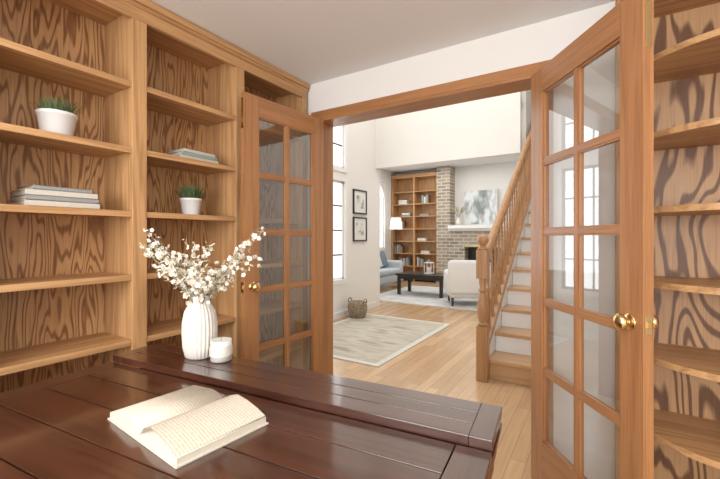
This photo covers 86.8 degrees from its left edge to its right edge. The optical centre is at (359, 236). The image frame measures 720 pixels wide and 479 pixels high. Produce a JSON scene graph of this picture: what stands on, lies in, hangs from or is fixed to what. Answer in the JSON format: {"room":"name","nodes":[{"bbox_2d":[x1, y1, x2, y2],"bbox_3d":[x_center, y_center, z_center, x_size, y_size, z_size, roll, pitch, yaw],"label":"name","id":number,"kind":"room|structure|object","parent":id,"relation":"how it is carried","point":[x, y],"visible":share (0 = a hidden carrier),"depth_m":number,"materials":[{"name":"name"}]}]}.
{"room":"home office","nodes":[
{"label":"home office","id":0,"kind":"room"},
{"bbox_2d":[333,119,375,312],"bbox_3d":[-0.701,-1.190,5.174,0.100,4.800,3.490,0,0,32],"label":"wall","id":1,"kind":"structure","parent":0,"point":[361,175],"depth_m":6.18,"materials":[{"name":"paint"}]},
{"bbox_2d":[333,175,347,284],"bbox_3d":[-0.488,-0.100,5.448,0.062,1.600,1.020,0,0,32],"label":"window","id":2,"kind":"structure","parent":1,"relation":"in","point":[337,281],"depth_m":5.81,"materials":[{"name":"clear glass"}]},
{"bbox_2d":[333,125,347,172],"bbox_3d":[-0.488,-1.390,5.448,0.062,0.820,1.020,0,0,32],"label":"window","id":3,"kind":"structure","parent":1,"relation":"in","point":[335,167],"depth_m":5.81,"materials":[{"name":"clear glass"}]},
{"bbox_2d":[333,301,375,319],"bbox_3d":[-0.003,1.165,4.734,1.550,0.090,3.490,0,0,32],"label":"baseboard","id":4,"kind":"structure","parent":1,"relation":"attached to","point":[344,313],"depth_m":5.79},
{"bbox_2d":[353,189,366,214],"bbox_3d":[0.001,-0.565,6.168,0.025,0.390,0.400,0,0,32],"label":"framed print","id":5,"kind":"object","parent":1,"relation":"attached to","point":[359,196],"visible":1,"depth_m":6.16},
{"bbox_2d":[353,217,366,240],"bbox_3d":[0.001,-0.125,6.168,0.025,0.390,0.400,0,0,32],"label":"framed print","id":6,"kind":"object","parent":1,"relation":"attached to","point":[359,223],"visible":1,"depth_m":6.16},
{"bbox_2d":[333,126,379,305],"bbox_3d":[-0.471,-1.190,7.181,1.850,4.800,0.150,0,0,32],"label":"wall","id":7,"kind":"structure","parent":0,"point":[335,129],"depth_m":7.04,"materials":[{"name":"paint"}]},
{"bbox_2d":[376,92,521,169],"bbox_3d":[1.306,-2.390,6.061,2.350,2.400,0.150,0,0,32],"label":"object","id":8,"kind":"structure","parent":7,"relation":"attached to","point":[491,127],"depth_m":5.89,"materials":[{"name":"white paint"}]},
{"bbox_2d":[150,0,614,84],"bbox_3d":[-0.307,-1.140,0.028,3.850,0.100,4.520,0,0,32],"label":"ceiling","id":9,"kind":"structure","parent":0,"point":[312,41],"depth_m":1.95,"materials":[{"name":"paint"}]},
{"bbox_2d":[380,170,395,259],"bbox_3d":[-0.085,-0.315,9.389,0.150,3.050,4.000,0,0,32],"label":"wall","id":10,"kind":"structure","parent":0,"point":[385,175],"depth_m":10.60,"materials":[{"name":"paint"}]},
{"bbox_2d":[380,179,385,250],"bbox_3d":[0.335,-0.590,10.041,0.164,1.920,1.170,0,0,32],"label":"window","id":11,"kind":"structure","parent":10,"relation":"in","point":[382,182],"depth_m":10.45,"materials":[{"name":"clear glass"}]},
{"bbox_2d":[333,279,531,478],"bbox_3d":[0.698,1.260,4.110,7.200,0.100,12.500,0,0,32],"label":"floor","id":12,"kind":"structure","parent":0,"point":[444,363],"depth_m":3.38,"materials":[{"name":"brown wood"}]},
{"bbox_2d":[0,0,308,392],"bbox_3d":[-1.398,0.062,1.338,0.298,2.296,3.415,0,0,32],"label":"built-in bookcase","id":13,"kind":"object","parent":12,"relation":"on","point":[79,290],"visible":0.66,"depth_m":1.78,"materials":[{"name":"brown wood"}]},
{"bbox_2d":[8,185,99,208],"bbox_3d":[-1.243,-0.157,1.557,0.173,0.081,0.250,0,0,32],"label":"book stack","id":14,"kind":"object","parent":13,"relation":"in","point":[34,195],"visible":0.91,"depth_m":1.49,"materials":[{"name":"paper"}]},
{"bbox_2d":[28,95,84,135],"bbox_3d":[-1.233,-0.483,1.543,0.211,0.164,0.192,0,0,32],"label":"potted plant","id":15,"kind":"object","parent":13,"relation":"in","point":[52,117],"visible":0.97,"depth_m":1.50,"materials":[{"name":"green plant"}]},
{"bbox_2d":[172,183,209,214],"bbox_3d":[-0.909,-0.208,2.059,0.201,0.182,0.201,0,0,32],"label":"potted plant","id":16,"kind":"object","parent":13,"relation":"in","point":[190,200],"visible":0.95,"depth_m":2.02,"materials":[{"name":"green plant"}]},
{"bbox_2d":[167,148,217,163],"bbox_3d":[-0.917,-0.429,2.072,0.160,0.055,0.225,0,0,32],"label":"book stack","id":17,"kind":"object","parent":13,"relation":"in","point":[184,152],"visible":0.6,"depth_m":2.01,"materials":[{"name":"paper"}]},
{"bbox_2d":[0,343,501,478],"bbox_3d":[-0.409,0.822,0.913,1.330,0.776,0.800,0,0,26],"label":"desk","id":18,"kind":"object","parent":12,"relation":"on","point":[321,425],"visible":0.91,"depth_m":0.91,"materials":[{"name":"brown wood"}]},
{"bbox_2d":[107,385,268,468],"bbox_3d":[-0.427,0.433,0.940,0.340,0.044,0.228,0,0,37],"label":"open book","id":19,"kind":"object","parent":18,"relation":"on","point":[183,426],"visible":1,"depth_m":0.88,"materials":[{"name":"paper"}]},
{"bbox_2d":[139,222,265,359],"bbox_3d":[-0.564,0.190,1.394,0.410,0.488,0.347,0,0,-24],"label":"flower vase","id":20,"kind":"object","parent":18,"relation":"on","point":[199,321],"visible":1,"depth_m":1.35,"materials":[{"name":"white ceramic"}]},
{"bbox_2d":[209,337,232,362],"bbox_3d":[-0.487,0.387,1.337,0.078,0.093,0.078,0,0,32],"label":"glass candle","id":21,"kind":"object","parent":18,"relation":"on","point":[220,348],"visible":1,"depth_m":1.31,"materials":[{"name":"wax"}]},
{"bbox_2d":[380,251,402,285],"bbox_3d":[0.144,0.770,8.654,0.920,0.880,2.100,0,0,32],"label":"sofa","id":22,"kind":"object","parent":12,"relation":"on","point":[388,268],"visible":0.16,"depth_m":8.95,"materials":[{"name":"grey fabric"}]},
{"bbox_2d":[333,313,450,366],"bbox_3d":[0.116,1.205,4.772,1.410,0.010,2.040,0,0,32],"label":"area rug","id":23,"kind":"object","parent":12,"relation":"on","point":[374,340],"visible":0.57,"depth_m":4.60,"materials":[{"name":"beige carpet"}]},
{"bbox_2d":[348,297,366,318],"bbox_3d":[-0.038,1.054,5.720,0.298,0.293,0.298,0,0,32],"label":"wicker basket","id":24,"kind":"object","parent":23,"relation":"on","point":[357,309],"visible":1,"depth_m":5.61,"materials":[{"name":"brown wicker"}]},
{"bbox_2d":[390,218,401,282],"bbox_3d":[0.966,0.350,10.205,0.340,1.720,0.340,0,0,32],"label":"floor lamp","id":25,"kind":"object","parent":12,"relation":"on","point":[396,223],"visible":0.66,"depth_m":10.08,"materials":[{"name":"fabric"}]},
{"bbox_2d":[391,172,436,280],"bbox_3d":[1.545,-0.255,10.523,1.360,2.930,0.335,0,0,32],"label":"bookcase","id":26,"kind":"object","parent":12,"relation":"on","point":[411,187],"visible":0.66,"depth_m":10.56,"materials":[{"name":"brown wood"}]},
{"bbox_2d":[394,194,431,265],"bbox_3d":[1.460,-0.178,10.568,1.046,1.935,0.160,0,0,32],"label":"books","id":27,"kind":"object","parent":26,"relation":"in","point":[425,199],"visible":0.8,"depth_m":10.56,"materials":[{"name":"white paper"}]},
{"bbox_2d":[380,285,490,310],"bbox_3d":[1.648,1.205,7.825,2.350,0.010,2.400,0,0,32],"label":"living room rug","id":28,"kind":"object","parent":12,"relation":"on","point":[418,295],"visible":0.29,"depth_m":7.43,"materials":[{"name":"white carpet"}]},
{"bbox_2d":[395,271,443,297],"bbox_3d":[1.347,0.980,7.956,1.040,0.440,0.640,0,0,32],"label":"coffee table","id":29,"kind":"object","parent":28,"relation":"on","point":[409,275],"visible":0.8,"depth_m":7.76,"materials":[{"name":"brown wood"}]},
{"bbox_2d":[424,260,433,273],"bbox_3d":[1.431,0.612,7.903,0.160,0.294,0.160,0,0,32],"label":"lantern","id":30,"kind":"object","parent":29,"relation":"on","point":[428,268],"visible":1,"depth_m":7.87,"materials":[{"name":"metal"}]},
{"bbox_2d":[444,260,490,305],"bbox_3d":[1.915,0.799,6.843,0.760,0.800,0.740,0,0,7],"label":"armchair","id":31,"kind":"object","parent":28,"relation":"on","point":[460,281],"visible":0.57,"depth_m":6.50,"materials":[{"name":"beige fabric"}]},
{"bbox_2d":[448,225,508,274],"bbox_3d":[3.031,0.460,9.270,1.750,1.500,0.878,0,0,32],"label":"fireplace","id":32,"kind":"object","parent":12,"relation":"on","point":[463,244],"visible":0.19,"depth_m":9.52,"materials":[{"name":"brick"}]},
{"bbox_2d":[452,206,465,224],"bbox_3d":[2.515,-0.537,9.702,0.366,0.492,0.216,0,0,32],"label":"vase","id":33,"kind":"object","parent":32,"relation":"on","point":[458,221],"visible":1,"depth_m":9.68,"materials":[{"name":"white ceramic"}]},
{"bbox_2d":[463,188,497,224],"bbox_3d":[3.053,-0.752,9.680,0.850,0.915,0.045,0,0,32],"label":"landscape painting","id":34,"kind":"object","parent":32,"relation":"on","point":[481,205],"visible":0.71,"depth_m":9.65,"materials":[{"name":"beige fabric"}]},
{"bbox_2d":[476,128,530,386],"bbox_3d":[2.786,-0.477,5.055,1.102,3.374,5.065,0,0,32],"label":"staircase","id":35,"kind":"structure","parent":12,"relation":"on","point":[503,329],"depth_m":3.61,"materials":[{"name":"brown wood"}]},
{"bbox_2d":[615,0,719,478],"bbox_3d":[1.670,0.065,1.193,1.435,2.290,0.438,0,0,32],"label":"bookcase","id":36,"kind":"object","parent":12,"relation":"on","point":[686,32],"visible":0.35,"depth_m":1.59,"materials":[{"name":"brown wood"}]},
{"bbox_2d":[436,166,454,283],"bbox_3d":[2.259,-0.310,10.033,0.360,3.040,0.408,0,0,32],"label":"brick column","id":37,"kind":"structure","parent":0,"point":[445,174],"depth_m":9.88,"materials":[{"name":"brown brick"}]},
{"bbox_2d":[383,155,519,172],"bbox_3d":[1.648,-1.890,8.387,4.250,0.100,4.250,0,0,32],"label":"ceiling","id":38,"kind":"structure","parent":0,"point":[514,158],"depth_m":9.67,"materials":[{"name":"paint"}]},
{"bbox_2d":[396,161,521,224],"bbox_3d":[2.735,-0.315,10.066,4.200,3.050,0.150,0,0,32],"label":"wall","id":39,"kind":"structure","parent":0,"point":[489,176],"depth_m":9.74,"materials":[{"name":"paint"}]},
{"bbox_2d":[307,1,614,478],"bbox_3d":[0.553,-1.190,2.240,5.450,4.800,0.140,0,0,32],"label":"wall","id":40,"kind":"structure","parent":0,"point":[541,41],"depth_m":1.86,"materials":[{"name":"paint"}]},
{"bbox_2d":[240,91,323,372],"bbox_3d":[-0.456,0.200,2.368,0.138,2.004,0.664,0,0,37],"label":"door","id":41,"kind":"structure","parent":40,"relation":"in","point":[254,108],"depth_m":2.35,"materials":[{"name":"brown wood"}]},
{"bbox_2d":[311,60,553,445],"bbox_3d":[0.349,0.165,2.365,1.540,2.090,0.175,0,0,32],"label":"trim","id":42,"kind":"structure","parent":40,"relation":"attached to","point":[517,79],"depth_m":2.25,"materials":[{"name":"brown wood"}]},
{"bbox_2d":[531,0,658,478],"bbox_3d":[0.891,0.200,1.555,0.138,2.004,0.719,0,0,-3],"label":"door","id":43,"kind":"structure","parent":40,"relation":"in","point":[630,24],"depth_m":1.34,"materials":[{"name":"brown wood"}]},
{"bbox_2d":[522,90,530,148],"bbox_3d":[3.454,-1.190,7.220,0.050,4.800,4.100,0,0,32],"label":"wall","id":44,"kind":"structure","parent":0,"point":[526,95],"depth_m":5.52,"materials":[{"name":"white paint"}]}
]}

